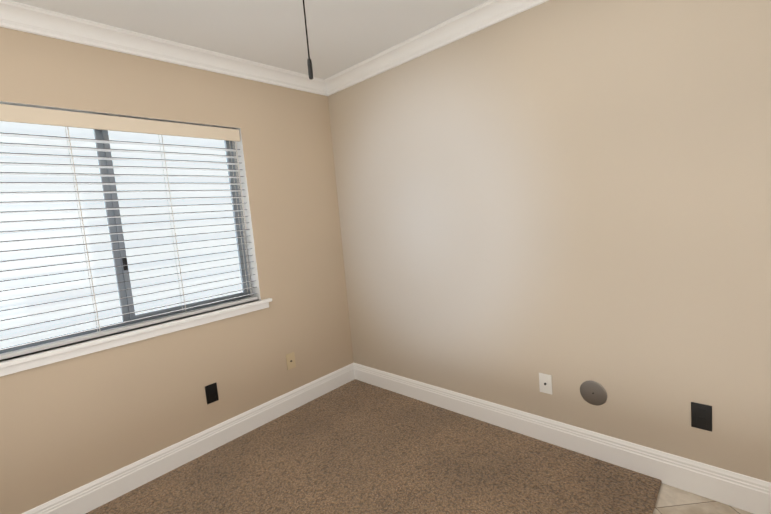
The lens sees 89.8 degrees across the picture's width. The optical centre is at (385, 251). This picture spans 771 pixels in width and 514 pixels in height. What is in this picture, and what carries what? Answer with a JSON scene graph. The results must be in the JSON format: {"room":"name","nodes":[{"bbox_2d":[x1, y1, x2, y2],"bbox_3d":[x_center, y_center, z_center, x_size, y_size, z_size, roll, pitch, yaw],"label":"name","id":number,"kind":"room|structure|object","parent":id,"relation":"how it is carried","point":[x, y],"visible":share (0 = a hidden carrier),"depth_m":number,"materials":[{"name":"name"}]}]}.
{"room":"empty bedroom","nodes":[
{"label":"empty bedroom","id":0,"kind":"room"},
{"bbox_2d":[0,27,353,513],"bbox_3d":[-1.588,0.100,2.006,0.160,2.660,3.770,0,7,43],"label":"wall","id":1,"kind":"structure","parent":0,"point":[68,425],"depth_m":2.33,"materials":[{"name":"paint"}]},
{"bbox_2d":[0,121,252,353],"bbox_3d":[-1.534,-0.145,2.127,0.055,1.163,1.580,0,7,43],"label":"window","id":2,"kind":"structure","parent":1,"relation":"in","point":[103,135],"depth_m":2.17,"materials":[{"name":"clear glass"}]},
{"bbox_2d":[0,104,257,359],"bbox_3d":[-1.470,-0.141,2.067,0.083,1.149,1.566,0,7,43],"label":"window blind","id":3,"kind":"object","parent":2,"relation":"attached to","point":[30,115],"visible":1,"depth_m":2.07,"materials":[{"name":"white plastic"}]},
{"bbox_2d":[0,298,271,376],"bbox_3d":[-1.416,0.463,2.123,0.132,0.062,1.720,0,7,43],"label":"window sill","id":4,"kind":"structure","parent":1,"relation":"attached to","point":[35,360],"depth_m":2.06,"materials":[{"name":"white wood"}]},
{"bbox_2d":[0,0,327,95],"bbox_3d":[-1.601,-1.075,1.814,0.082,0.092,3.450,0,7,43],"label":"crown molding","id":5,"kind":"structure","parent":1,"relation":"attached to","point":[18,16],"depth_m":2.10,"materials":[{"name":"white wood"}]},
{"bbox_2d":[22,363,353,513],"bbox_3d":[-1.425,1.239,2.053,0.015,0.152,3.450,0,7,43],"label":"baseboard","id":6,"kind":"structure","parent":1,"relation":"attached to","point":[88,497],"depth_m":2.29,"materials":[{"name":"white wood"}]},
{"bbox_2d":[205,383,218,403],"bbox_3d":[-1.087,0.885,2.422,0.008,0.116,0.072,0,7,43],"label":"electrical outlet","id":7,"kind":"object","parent":1,"relation":"attached to","point":[211,390],"visible":1,"depth_m":2.42,"materials":[{"name":"black plastic"}]},
{"bbox_2d":[286,352,295,369],"bbox_3d":[-0.698,0.799,2.839,0.012,0.116,0.072,0,7,43],"label":"electrical outlet","id":8,"kind":"object","parent":1,"relation":"attached to","point":[290,360],"visible":1,"depth_m":2.83,"materials":[{"name":"beige plastic"}]},
{"bbox_2d":[11,0,487,78],"bbox_3d":[-0.225,-1.170,0.520,4.180,0.100,3.770,0,7,43],"label":"ceiling","id":9,"kind":"structure","parent":0,"point":[343,35],"depth_m":2.10,"materials":[{"name":"paint"}]},
{"bbox_2d":[303,0,312,79],"bbox_3d":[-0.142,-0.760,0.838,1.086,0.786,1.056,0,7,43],"label":"pull cord","id":10,"kind":"object","parent":9,"relation":"hanging from","point":[310,68],"visible":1,"depth_m":0.80,"materials":[{"name":"black"}]},
{"bbox_2d":[328,0,770,481],"bbox_3d":[1.103,-0.128,1.951,3.860,2.660,0.160,0,7,43],"label":"wall","id":11,"kind":"structure","parent":0,"point":[570,196],"depth_m":1.94,"materials":[{"name":"paint"}]},
{"bbox_2d":[324,0,548,95],"bbox_3d":[0.649,-1.287,2.005,2.940,0.092,0.082,0,7,43],"label":"crown molding","id":12,"kind":"structure","parent":11,"relation":"attached to","point":[486,14],"depth_m":2.35,"materials":[{"name":"white wood"}]},
{"bbox_2d":[539,373,551,394],"bbox_3d":[0.898,0.741,2.174,0.070,0.112,0.012,0,7,43],"label":"outlet","id":13,"kind":"object","parent":11,"relation":"attached to","point":[545,383],"visible":1,"depth_m":2.17,"materials":[{"name":"white plastic"}]},
{"bbox_2d":[354,363,770,513],"bbox_3d":[0.919,1.022,2.201,3.191,0.152,0.015,0,7,43],"label":"baseboard","id":14,"kind":"structure","parent":11,"relation":"attached to","point":[739,491],"depth_m":2.00,"materials":[{"name":"white wood"}]},
{"bbox_2d":[580,381,606,404],"bbox_3d":[1.079,0.733,2.010,0.130,0.130,0.006,0,7,43],"label":"cover plate","id":15,"kind":"object","parent":11,"relation":"attached to","point":[593,392],"visible":1,"depth_m":2.01,"materials":[{"name":"grey plastic"}]},
{"bbox_2d":[691,402,711,431],"bbox_3d":[1.398,0.729,1.711,0.072,0.116,0.008,0,7,43],"label":"electrical outlet","id":16,"kind":"object","parent":11,"relation":"attached to","point":[701,416],"visible":1,"depth_m":1.71,"materials":[{"name":"black plastic"}]},
{"bbox_2d":[653,483,752,513],"bbox_3d":[-0.005,1.368,0.757,4.180,0.104,3.770,0,7,43],"label":"floor","id":17,"kind":"structure","parent":0,"point":[672,500],"depth_m":1.70,"materials":[{"name":"beige tile"}]},
{"bbox_2d":[86,379,661,513],"bbox_3d":[-0.633,1.308,1.330,2.160,0.016,3.450,0,7,43],"label":"floor carpet","id":18,"kind":"object","parent":17,"relation":"on","point":[354,446],"visible":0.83,"depth_m":2.07,"materials":[{"name":"brown carpet"}]},
{"label":"outside","id":19,"kind":"structure","parent":0,"visible":0},
{"bbox_2d":[0,121,242,347],"bbox_3d":[-1.775,-0.149,2.790,0.001,4.000,4.700,0,7,43],"label":"window blinds","id":20,"kind":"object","parent":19,"point":[190,141],"depth_m":2.62,"materials":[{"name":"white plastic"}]}
]}

